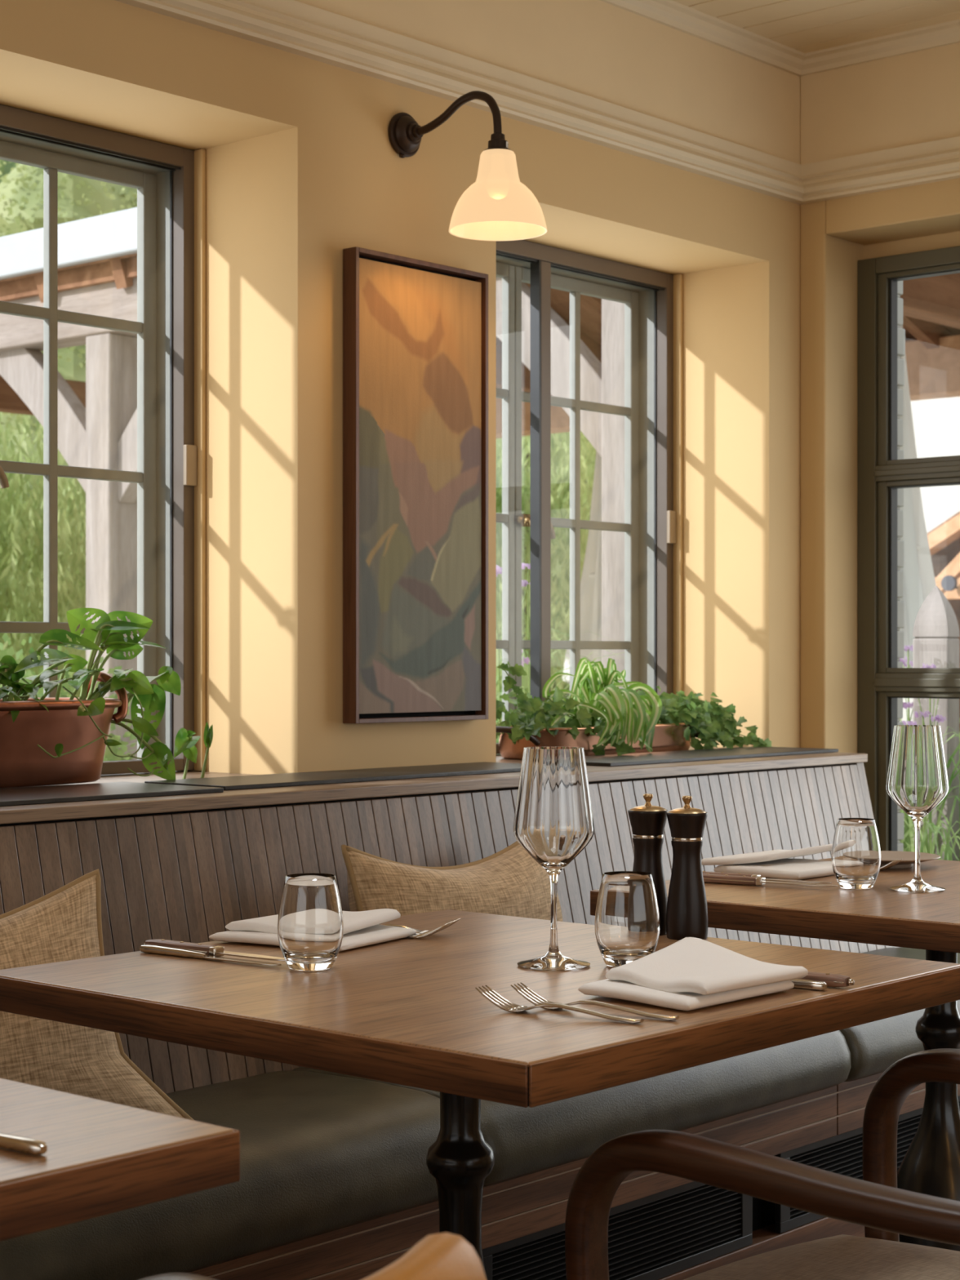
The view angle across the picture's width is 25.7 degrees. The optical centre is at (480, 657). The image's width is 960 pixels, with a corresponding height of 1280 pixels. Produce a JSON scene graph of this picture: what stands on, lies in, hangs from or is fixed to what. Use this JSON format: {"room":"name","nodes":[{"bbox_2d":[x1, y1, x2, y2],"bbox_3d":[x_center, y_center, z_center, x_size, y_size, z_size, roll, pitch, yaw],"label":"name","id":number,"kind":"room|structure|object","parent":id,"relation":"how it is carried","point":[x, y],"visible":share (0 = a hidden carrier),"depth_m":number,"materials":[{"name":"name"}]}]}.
{"room":"restaurant dining room","nodes":[
{"label":"restaurant dining room","id":0,"kind":"room"},
{"bbox_2d":[0,0,799,774],"bbox_3d":[-1.678,-0.205,2.532,0.460,2.670,7.600,0,0,41],"label":"wall","id":1,"kind":"structure","parent":0,"point":[303,168],"depth_m":3.90,"materials":[{"name":"paint"}]},
{"bbox_2d":[0,104,196,774],"bbox_3d":[-0.886,-0.331,3.572,0.128,1.221,0.976,0,0,41],"label":"window","id":2,"kind":"structure","parent":1,"relation":"in","point":[162,175],"depth_m":3.88,"materials":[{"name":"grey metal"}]},
{"bbox_2d":[0,746,724,788],"bbox_3d":[-0.279,0.221,4.042,0.385,0.019,2.485,0,0,41],"label":"windowsill","id":3,"kind":"structure","parent":1,"relation":"attached to","point":[129,777],"depth_m":3.75,"materials":[{"name":"grey stone"}]},
{"bbox_2d":[0,671,128,787],"bbox_3d":[-0.822,0.113,3.312,0.252,0.180,0.598,0,0,41],"label":"plant pot","id":4,"kind":"object","parent":3,"relation":"on","point":[23,763],"visible":0.78,"depth_m":3.32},
{"bbox_2d":[0,608,181,779],"bbox_3d":[-0.670,0.061,3.430,0.199,0.290,0.501,0,0,41],"label":"plant","id":5,"kind":"object","parent":4,"relation":"in","point":[108,632],"visible":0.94,"depth_m":3.49,"materials":[{"name":"green plant"}]},
{"bbox_2d":[36,666,172,776],"bbox_3d":[-0.597,0.105,3.431,0.091,0.181,0.375,0,0,31],"label":"trailing vine","id":6,"kind":"object","parent":4,"relation":"in","point":[96,707],"visible":1,"depth_m":3.38,"materials":[{"name":"green plant"}]},
{"bbox_2d":[173,728,199,778],"bbox_3d":[-0.510,0.168,3.634,0.036,0.092,0.063,0,0,41],"label":"shoot","id":7,"kind":"object","parent":3,"relation":"on","point":[184,742],"visible":0.91,"depth_m":3.64,"materials":[{"name":"green plant"}]},
{"bbox_2d":[200,720,213,777],"bbox_3d":[-0.483,0.163,3.701,0.024,0.103,0.016,0,0,-28],"label":"shoot","id":8,"kind":"object","parent":3,"relation":"on","point":[208,732],"visible":0.91,"depth_m":3.70,"materials":[{"name":"green plant"}]},
{"bbox_2d":[496,723,700,759],"bbox_3d":[0.257,0.175,4.560,0.200,0.070,0.679,0,0,41],"label":"planter","id":9,"kind":"object","parent":3,"relation":"on","point":[664,740],"visible":0.3,"depth_m":4.38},
{"bbox_2d":[496,661,635,755],"bbox_3d":[0.128,0.109,4.367,0.276,0.204,0.306,0,0,41],"label":"plant","id":10,"kind":"object","parent":9,"relation":"in","point":[533,711],"visible":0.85,"depth_m":4.33,"materials":[{"name":"green plant"}]},
{"bbox_2d":[542,657,662,752],"bbox_3d":[0.263,0.100,4.459,0.204,0.203,0.473,0,0,17],"label":"spider plant","id":11,"kind":"object","parent":9,"relation":"in","point":[596,691],"visible":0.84,"depth_m":4.47,"materials":[{"name":"green plant"}]},
{"bbox_2d":[342,246,488,724],"bbox_3d":[-0.116,-0.311,3.939,0.034,0.861,0.365,0,0,41],"label":"framed painting","id":12,"kind":"object","parent":1,"relation":"attached to","point":[415,331],"visible":1,"depth_m":3.91,"materials":[{"name":"multicoloured paint"}]},
{"bbox_2d":[194,148,682,771],"bbox_3d":[-0.341,-0.366,4.096,0.024,1.152,2.484,0,0,41],"label":"trim","id":13,"kind":"structure","parent":1,"relation":"attached to","point":[199,154],"depth_m":3.89,"materials":[{"name":"paint"}]},
{"bbox_2d":[387,90,546,240],"bbox_3d":[-0.023,-0.898,3.827,0.324,0.262,0.177,0,0,41],"label":"wall lamp","id":14,"kind":"object","parent":1,"relation":"attached to","point":[497,206],"visible":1,"depth_m":3.76,"materials":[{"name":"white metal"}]},
{"bbox_2d":[115,0,959,204],"bbox_3d":[0.706,-1.115,0.199,6.200,0.090,7.230,0,0,41],"label":"trim","id":15,"kind":"structure","parent":1,"relation":"attached to","point":[291,26],"depth_m":4.23,"materials":[{"name":"paint"}]},
{"bbox_2d":[496,240,675,754],"bbox_3d":[0.110,-0.319,4.709,0.128,1.197,0.966,0,0,41],"label":"window","id":16,"kind":"structure","parent":1,"relation":"in","point":[649,526],"depth_m":4.91,"materials":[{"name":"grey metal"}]},
{"bbox_2d":[600,0,959,76],"bbox_3d":[0.706,-1.391,0.199,6.200,0.039,7.230,0,0,41],"label":"trim","id":17,"kind":"structure","parent":1,"relation":"attached to","point":[670,13],"depth_m":4.74,"materials":[{"name":"paint"}]},
{"bbox_2d":[672,0,959,53],"bbox_3d":[0.664,-1.475,0.349,6.860,0.130,7.800,0,0,41],"label":"ceiling","id":18,"kind":"structure","parent":0,"point":[805,26],"depth_m":4.62,"materials":[{"name":"paint"}]},
{"bbox_2d":[800,42,959,753],"bbox_3d":[3.166,-0.230,3.010,6.200,2.620,0.240,0,0,41],"label":"wall","id":19,"kind":"structure","parent":0,"point":[913,98],"depth_m":4.93,"materials":[{"name":"paint"}]},
{"bbox_2d":[857,231,959,851],"bbox_3d":[1.591,0.044,4.467,1.770,2.069,0.086,0,0,41],"label":"window frame","id":20,"kind":"structure","parent":19,"relation":"in","point":[881,682],"depth_m":4.99,"materials":[{"name":"paint"}]},
{"bbox_2d":[897,280,905,947],"bbox_3d":[0.812,-0.216,5.329,0.522,2.700,0.148,0,0,41],"label":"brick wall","id":21,"kind":"structure","parent":0,"point":[901,332],"depth_m":5.20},
{"bbox_3d":[0.785,1.110,0.290,6.200,0.060,7.470,0,0,41],"label":"floor","id":22,"kind":"structure","parent":0,"visible":0},
{"bbox_2d":[0,1077,239,1240],"bbox_3d":[-0.693,0.705,1.445,0.758,0.750,0.735,0,0,41],"label":"dining table","id":23,"kind":"object","parent":22,"relation":"on","point":[102,1157],"visible":1,"depth_m":1.42,"materials":[{"name":"brown wood"}]},
{"bbox_2d":[0,1133,47,1155],"bbox_3d":[-0.368,0.325,1.454,0.204,0.009,0.013,0,0,38],"label":"table knife","id":24,"kind":"object","parent":23,"relation":"on","point":[15,1143],"visible":1,"depth_m":1.40,"materials":[{"name":"metal"}]},
{"bbox_2d":[138,1232,486,1279],"bbox_3d":[-0.272,0.693,1.135,0.576,0.777,0.564,0,0,41],"label":"armchair","id":25,"kind":"object","parent":22,"relation":"on","point":[442,1255],"visible":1,"depth_m":1.08,"materials":[{"name":"brown wood"}]},
{"bbox_2d":[0,752,959,1279],"bbox_3d":[-0.408,0.645,3.038,0.781,0.870,4.034,0,0,41],"label":"banquette","id":26,"kind":"object","parent":22,"relation":"on","point":[335,1182],"visible":0.5,"depth_m":3.15,"materials":[{"name":"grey wood"}]},
{"bbox_2d":[0,868,193,1119],"bbox_3d":[-0.624,0.462,2.562,0.580,0.383,0.188,0,0,-28],"label":"cushion","id":27,"kind":"object","parent":26,"relation":"on","point":[64,923],"visible":0.52,"depth_m":2.58,"materials":[{"name":"beige fabric"}]},
{"bbox_2d":[0,782,223,806],"bbox_3d":[-0.839,0.206,2.964,0.243,0.007,1.055,0,0,41],"label":"slab","id":28,"kind":"object","parent":26,"relation":"on","point":[113,790],"visible":1,"depth_m":3.19,"materials":[{"name":"grey stone"}]},
{"bbox_2d":[144,761,521,790],"bbox_3d":[-0.197,0.206,3.708,0.198,0.007,0.850,0,0,41],"label":"slab","id":29,"kind":"object","parent":26,"relation":"on","point":[297,779],"visible":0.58,"depth_m":3.63,"materials":[{"name":"grey stone"}]},
{"bbox_2d":[341,840,563,921],"bbox_3d":[-0.024,0.468,3.407,0.176,0.359,0.505,0,0,37],"label":"cushion","id":30,"kind":"object","parent":26,"relation":"on","point":[508,882],"visible":0.32,"depth_m":3.33,"materials":[{"name":"beige fabric"}]},
{"bbox_2d":[482,1181,752,1279],"bbox_3d":[0.223,0.910,3.257,0.012,0.141,0.695,0,0,41],"label":"vent grille","id":31,"kind":"object","parent":26,"relation":"attached to","point":[663,1230],"depth_m":3.31,"materials":[{"name":"black metal"}]},
{"bbox_2d":[585,746,838,766],"bbox_3d":[0.444,0.206,4.436,0.216,0.007,0.830,0,0,41],"label":"slab","id":32,"kind":"object","parent":26,"relation":"on","point":[639,758],"visible":0.74,"depth_m":4.40,"materials":[{"name":"grey stone"}]},
{"bbox_2d":[631,685,772,749],"bbox_3d":[0.468,0.145,4.757,0.282,0.164,0.362,0,0,38],"label":"plant","id":33,"kind":"object","parent":32,"relation":"on","point":[714,722],"visible":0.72,"depth_m":4.69,"materials":[{"name":"green plant"}]},
{"bbox_2d":[774,1095,959,1233],"bbox_3d":[0.810,0.910,3.929,0.012,0.141,0.920,0,0,41],"label":"vent grille","id":34,"kind":"object","parent":26,"relation":"attached to","point":[838,1148],"depth_m":3.70,"materials":[{"name":"black metal"}]},
{"bbox_2d":[0,909,959,1279],"bbox_3d":[-0.001,0.705,2.235,0.758,0.750,0.742,0,0,41],"label":"dining table","id":35,"kind":"object","parent":22,"relation":"on","point":[409,1011],"visible":0.9,"depth_m":2.05,"materials":[{"name":"brown wood"}]},
{"bbox_2d":[139,944,281,965],"bbox_3d":[-0.296,0.325,2.295,0.204,0.009,0.013,0,0,36],"label":"table knife","id":36,"kind":"object","parent":35,"relation":"on","point":[157,949],"visible":1,"depth_m":2.31,"materials":[{"name":"metal"}]},
{"bbox_2d":[143,938,285,961],"bbox_3d":[-0.288,0.323,2.310,0.228,0.013,0.019,0,0,37],"label":"steak knife","id":37,"kind":"object","parent":35,"relation":"on","point":[211,950],"visible":0.84,"depth_m":2.31,"materials":[{"name":"brown wood"}]},
{"bbox_2d":[277,872,343,971],"bbox_3d":[-0.180,0.280,2.229,0.070,0.098,0.070,0,0,41],"label":"water glass","id":38,"kind":"object","parent":35,"relation":"on","point":[310,923],"visible":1,"depth_m":2.20,"materials":[{"name":"clear glass"}]},
{"bbox_2d":[208,908,416,951],"bbox_3d":[-0.193,0.314,2.458,0.181,0.031,0.168,0,0,30],"label":"napkin","id":39,"kind":"object","parent":35,"relation":"on","point":[361,928],"visible":0.51,"depth_m":2.43,"materials":[{"name":"white fabric"}]},
{"bbox_2d":[383,918,461,934],"bbox_3d":[-0.107,0.320,2.515,0.171,0.020,0.024,0,0,16],"label":"fork","id":40,"kind":"object","parent":35,"relation":"on","point":[419,931],"visible":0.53,"depth_m":2.50,"materials":[{"name":"metal"}]},
{"bbox_2d":[407,920,452,938],"bbox_3d":[-0.117,0.320,2.486,0.171,0.020,0.024,0,0,16],"label":"fork","id":41,"kind":"object","parent":35,"relation":"on","point":[417,935],"visible":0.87,"depth_m":2.46,"materials":[{"name":"metal"}]},
{"bbox_2d":[512,746,594,970],"bbox_3d":[0.079,0.213,2.250,0.087,0.233,0.087,0,0,41],"label":"wine glass","id":42,"kind":"object","parent":35,"relation":"on","point":[553,823],"visible":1,"depth_m":2.22,"materials":[{"name":"clear glass"}]},
{"bbox_2d":[475,985,644,1023],"bbox_3d":[0.073,0.320,1.937,0.171,0.020,0.024,0,0,32],"label":"fork","id":43,"kind":"object","parent":35,"relation":"on","point":[493,997],"visible":1,"depth_m":1.95,"materials":[{"name":"metal"}]},
{"bbox_2d":[511,982,679,1020],"bbox_3d":[0.106,0.320,1.952,0.171,0.020,0.024,0,0,32],"label":"fork","id":44,"kind":"object","parent":35,"relation":"on","point":[529,994],"visible":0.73,"depth_m":1.96,"materials":[{"name":"metal"}]},
{"bbox_2d":[594,871,660,967],"bbox_3d":[0.158,0.280,2.250,0.070,0.098,0.070,0,0,41],"label":"water glass","id":45,"kind":"object","parent":35,"relation":"on","point":[627,922],"visible":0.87,"depth_m":2.22,"materials":[{"name":"clear glass"}]},
{"bbox_2d":[627,793,668,935],"bbox_3d":[0.201,0.246,2.514,0.049,0.167,0.049,0,0,41],"label":"pepper mill","id":46,"kind":"object","parent":35,"relation":"on","point":[647,821],"visible":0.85,"depth_m":2.50,"materials":[{"name":"brown wood"}]},
{"bbox_2d":[666,795,707,940],"bbox_3d":[0.244,0.246,2.476,0.049,0.167,0.049,0,0,41],"label":"pepper mill","id":47,"kind":"object","parent":35,"relation":"on","point":[686,913],"visible":0.98,"depth_m":2.46,"materials":[{"name":"brown wood"}]},
{"bbox_2d":[577,937,808,1010],"bbox_3d":[0.205,0.309,2.063,0.161,0.040,0.192,0,0,41],"label":"napkin","id":48,"kind":"object","parent":35,"relation":"on","point":[690,973],"visible":1,"depth_m":2.03,"materials":[{"name":"white fabric"}]},
{"bbox_2d":[791,978,826,990],"bbox_3d":[0.261,0.325,2.140,0.204,0.009,0.013,0,0,36],"label":"table knife","id":49,"kind":"object","parent":35,"relation":"on","point":[799,984],"visible":0.18,"depth_m":2.08,"materials":[{"name":"metal"}]},
{"bbox_2d":[800,971,854,986],"bbox_3d":[0.279,0.323,2.157,0.228,0.013,0.019,0,0,35],"label":"steak knife","id":50,"kind":"object","parent":35,"relation":"on","point":[831,980],"visible":0.27,"depth_m":2.10,"materials":[{"name":"wood"}]},
{"bbox_2d":[564,1048,959,1279],"bbox_3d":[0.430,0.693,1.959,0.576,0.777,0.564,0,0,41],"label":"armchair","id":51,"kind":"object","parent":22,"relation":"on","point":[875,1202],"visible":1,"depth_m":1.89,"materials":[{"name":"brown wood"}]},
{"bbox_2d":[590,857,959,1251],"bbox_3d":[0.682,0.705,3.015,0.758,0.750,0.735,0,0,41],"label":"dining table","id":52,"kind":"object","parent":22,"relation":"on","point":[881,915],"visible":0.68,"depth_m":2.92,"materials":[{"name":"brown wood"}]},
{"bbox_2d":[702,871,831,883],"bbox_3d":[0.406,0.323,3.074,0.228,0.013,0.019,0,0,32],"label":"steak knife","id":53,"kind":"object","parent":52,"relation":"on","point":[704,872],"visible":0.33,"depth_m":3.07,"materials":[{"name":"metal"}]},
{"bbox_2d":[701,843,834,879],"bbox_3d":[0.475,0.308,3.229,0.160,0.044,0.259,0,0,41],"label":"napkin","id":54,"kind":"object","parent":52,"relation":"on","point":[774,864],"visible":0.89,"depth_m":3.18,"materials":[{"name":"white fabric"}]},
{"bbox_2d":[702,873,837,886],"bbox_3d":[0.407,0.323,3.036,0.228,0.013,0.019,0,0,32],"label":"steak knife","id":55,"kind":"object","parent":52,"relation":"on","point":[715,878],"visible":0.77,"depth_m":3.04,"materials":[{"name":"metal"}]},
{"bbox_2d":[831,817,880,889],"bbox_3d":[0.538,0.280,3.007,0.070,0.098,0.070,0,0,41],"label":"water glass","id":56,"kind":"object","parent":52,"relation":"on","point":[855,856],"visible":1,"depth_m":2.98,"materials":[{"name":"clear glass"}]},
{"bbox_2d":[880,858,902,870],"bbox_3d":[0.583,0.320,3.287,0.171,0.020,0.024,0,0,44],"label":"fork","id":57,"kind":"object","parent":52,"relation":"on","point":[895,862],"visible":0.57,"depth_m":3.23,"materials":[{"name":"metal"}]},
{"bbox_2d":[880,850,940,868],"bbox_3d":[0.648,0.321,3.321,0.157,0.018,0.157,0,0,41],"label":"plate","id":58,"kind":"object","parent":52,"relation":"on","point":[886,856],"visible":0.59,"depth_m":3.33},
{"bbox_2d":[885,724,948,892],"bbox_3d":[0.621,0.213,2.985,0.087,0.233,0.087,0,0,35],"label":"wine glass","id":59,"kind":"object","parent":52,"relation":"on","point":[917,781],"visible":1,"depth_m":2.96,"materials":[{"name":"clear glass"}]},
{"label":"outside","id":60,"kind":"structure","parent":0,"visible":0},
{"bbox_3d":[-8.461,1.190,20.698,100.000,0.100,100.000,0,0,41],"label":"ground","id":61,"kind":"structure","parent":60,"visible":0},
{"bbox_2d":[0,160,16,182],"bbox_3d":[-6.850,-4.768,30.994,10.374,11.822,10.194,0,0,35],"label":"tree","id":62,"kind":"object","parent":61,"relation":"on","point":[5,169],"visible":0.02,"depth_m":26.34,"materials":[{"name":"green plant"}]},
{"bbox_2d":[0,412,85,697],"bbox_3d":[-3.934,-0.505,16.126,2.632,3.313,2.647,0,0,-11],"label":"willow tree","id":63,"kind":"object","parent":61,"relation":"on","point":[21,524],"visible":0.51,"depth_m":15.66,"materials":[{"name":"green plant"}]},
{"bbox_2d":[7,476,85,693],"bbox_3d":[-3.027,-0.406,18.452,2.767,3.116,2.692,0,0,41],"label":"willow tree","id":64,"kind":"object","parent":61,"relation":"on","point":[73,481],"visible":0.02,"depth_m":18.07,"materials":[{"name":"green plant"}]},
{"bbox_2d":[0,159,137,537],"bbox_3d":[-4.725,-2.241,22.439,4.684,6.772,4.832,0,0,32],"label":"tree","id":65,"kind":"object","parent":61,"relation":"on","point":[21,190],"visible":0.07,"depth_m":21.10,"materials":[{"name":"green plant"}]},
{"bbox_2d":[0,632,137,760],"bbox_3d":[-1.496,0.533,6.740,1.084,1.278,1.118,0,0,-1],"label":"shrub","id":66,"kind":"object","parent":61,"relation":"on","point":[108,755],"visible":0.02,"depth_m":6.72,"materials":[{"name":"green plant"}]},
{"bbox_2d":[109,651,623,748],"bbox_3d":[-0.297,0.543,6.035,1.782,1.194,1.754,0,0,41],"label":"ornamental grass","id":67,"kind":"object","parent":61,"relation":"on","point":[500,660],"depth_m":5.99,"materials":[{"name":"green plant"}]},
{"bbox_2d":[0,207,959,759],"bbox_3d":[1.042,-0.825,10.755,11.700,3.930,5.157,0,0,41],"label":"shelter","id":68,"kind":"object","parent":61,"relation":"on","point":[97,255],"visible":0.27,"depth_m":10.05,"materials":[{"name":"white wood"}]},
{"bbox_2d":[496,562,530,693],"bbox_3d":[0.096,0.434,6.044,0.116,1.412,0.071,0,0,-6],"label":"verbena","id":69,"kind":"object","parent":61,"relation":"on","point":[523,565],"visible":0.3,"depth_m":6.03,"materials":[{"name":"purple plant"}]},
{"bbox_2d":[496,564,530,657],"bbox_3d":[0.068,0.438,6.008,0.115,1.405,0.151,0,0,41],"label":"verbena","id":70,"kind":"object","parent":61,"relation":"on","point":[524,583],"visible":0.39,"depth_m":6.02,"materials":[{"name":"purple plant"}]},
{"bbox_2d":[497,648,529,736],"bbox_3d":[0.079,0.548,5.495,0.098,1.184,0.065,0,0,24],"label":"verbena","id":71,"kind":"object","parent":61,"relation":"on","point":[526,660],"visible":0.17,"depth_m":5.50,"materials":[{"name":"purple plant"}]},
{"bbox_2d":[496,648,569,741],"bbox_3d":[-0.043,0.585,6.685,1.148,1.328,1.143,0,0,41],"label":"shrub","id":72,"kind":"object","parent":61,"relation":"on","point":[524,678],"visible":0.02,"depth_m":6.53,"materials":[{"name":"green plant"}]},
{"bbox_2d":[496,433,586,631],"bbox_3d":[1.145,-2.444,26.862,6.607,7.964,7.242,0,0,-39],"label":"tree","id":73,"kind":"object","parent":61,"relation":"on","point":[554,433],"visible":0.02,"depth_m":23.86,"materials":[{"name":"green plant"}]},
{"bbox_2d":[496,431,595,705],"bbox_3d":[0.371,-1.067,17.626,3.571,4.432,3.542,0,0,-11],"label":"willow tree","id":74,"kind":"object","parent":61,"relation":"on","point":[560,451],"visible":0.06,"depth_m":16.47,"materials":[{"name":"green plant"}]},
{"bbox_2d":[497,670,597,725],"bbox_3d":[0.297,0.617,6.027,0.733,1.187,0.804,0,0,41],"label":"shrub","id":75,"kind":"object","parent":61,"relation":"on","point":[566,717],"visible":0.02,"depth_m":6.06,"materials":[{"name":"green plant"}]},
{"bbox_2d":[496,628,623,706],"bbox_3d":[-0.243,0.516,7.259,1.960,1.248,2.020,0,0,41],"label":"ornamental grass","id":76,"kind":"object","parent":61,"relation":"on","point":[500,637],"depth_m":7.38,"materials":[{"name":"green plant"}]},
{"bbox_2d":[551,537,568,698],"bbox_3d":[0.943,-0.103,22.507,1.233,2.738,1.186,0,0,41],"label":"verbena","id":77,"kind":"object","parent":61,"relation":"on","point":[554,684],"visible":0.02,"depth_m":22.18,"materials":[{"name":"green plant"}]},
{"bbox_2d":[562,450,601,683],"bbox_3d":[0.691,-0.180,11.292,0.505,2.640,0.503,0,0,41],"label":"closed parasol","id":78,"kind":"object","parent":61,"relation":"on","point":[591,578],"visible":0.12,"depth_m":11.22,"materials":[{"name":"white fabric"}]},
{"bbox_2d":[898,644,913,825],"bbox_3d":[1.272,0.550,6.229,0.114,1.181,0.093,0,0,41],"label":"verbena","id":79,"kind":"object","parent":61,"relation":"on","point":[908,648],"visible":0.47,"depth_m":6.22,"materials":[{"name":"purple plant"}]},
{"bbox_2d":[902,702,913,836],"bbox_3d":[1.255,0.633,6.009,0.116,1.014,0.056,0,0,-9],"label":"verbena","id":80,"kind":"object","parent":61,"relation":"on","point":[905,705],"visible":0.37,"depth_m":6.00,"materials":[{"name":"purple plant"}]},
{"bbox_2d":[899,324,936,667],"bbox_3d":[1.660,-0.180,8.450,0.505,2.640,0.503,0,0,41],"label":"closed parasol","id":81,"kind":"object","parent":61,"relation":"on","point":[919,580],"visible":0.06,"depth_m":8.35,"materials":[{"name":"white fabric"}]},
{"bbox_2d":[902,711,946,853],"bbox_3d":[1.203,0.643,5.809,0.118,0.994,0.149,0,0,-24],"label":"verbena","id":82,"kind":"object","parent":61,"relation":"on","point":[936,717],"visible":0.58,"depth_m":5.79,"materials":[{"name":"purple plant"}]},
{"bbox_2d":[918,663,938,853],"bbox_3d":[1.244,0.578,5.794,0.097,1.125,0.124,0,0,41],"label":"verbena","id":83,"kind":"object","parent":61,"relation":"on","point":[932,665],"visible":0.2,"depth_m":5.80,"materials":[{"name":"purple plant"}]},
{"bbox_2d":[899,720,959,861],"bbox_3d":[1.359,0.652,6.101,1.552,0.977,1.490,0,0,-16],"label":"ornamental grass","id":84,"kind":"object","parent":61,"relation":"on","point":[908,842],"depth_m":5.86,"materials":[{"name":"green plant"}]},
{"bbox_2d":[901,396,959,723],"bbox_3d":[11.905,-2.390,18.153,18.600,7.060,5.600,0,0,41],"label":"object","id":85,"kind":"structure","parent":61,"relation":"on","point":[936,422],"depth_m":21.21,"materials":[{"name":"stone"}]},
{"bbox_2d":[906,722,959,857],"bbox_3d":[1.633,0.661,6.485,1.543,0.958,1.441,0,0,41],"label":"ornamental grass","id":86,"kind":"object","parent":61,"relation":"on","point":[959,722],"depth_m":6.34,"materials":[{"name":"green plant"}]},
{"bbox_2d":[912,586,959,861],"bbox_3d":[1.302,0.468,5.997,0.104,1.345,0.104,0,0,31],"label":"bollard","id":87,"kind":"object","parent":61,"relation":"on","point":[935,633],"visible":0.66,"depth_m":5.96,"materials":[{"name":"white wood"}]},
{"bbox_2d":[927,511,959,738],"bbox_3d":[5.497,-0.384,16.632,4.490,3.048,2.130,0,0,41],"label":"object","id":88,"kind":"object","parent":61,"relation":"on","point":[944,540],"visible":0.02,"depth_m":16.88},
{"bbox_2d":[941,575,957,591],"bbox_3d":[3.779,-0.595,16.796,0.124,0.124,0.154,0,0,41],"label":"round wall lamp","id":89,"kind":"object","parent":88,"relation":"attached to","point":[948,583],"visible":1,"depth_m":16.73,"materials":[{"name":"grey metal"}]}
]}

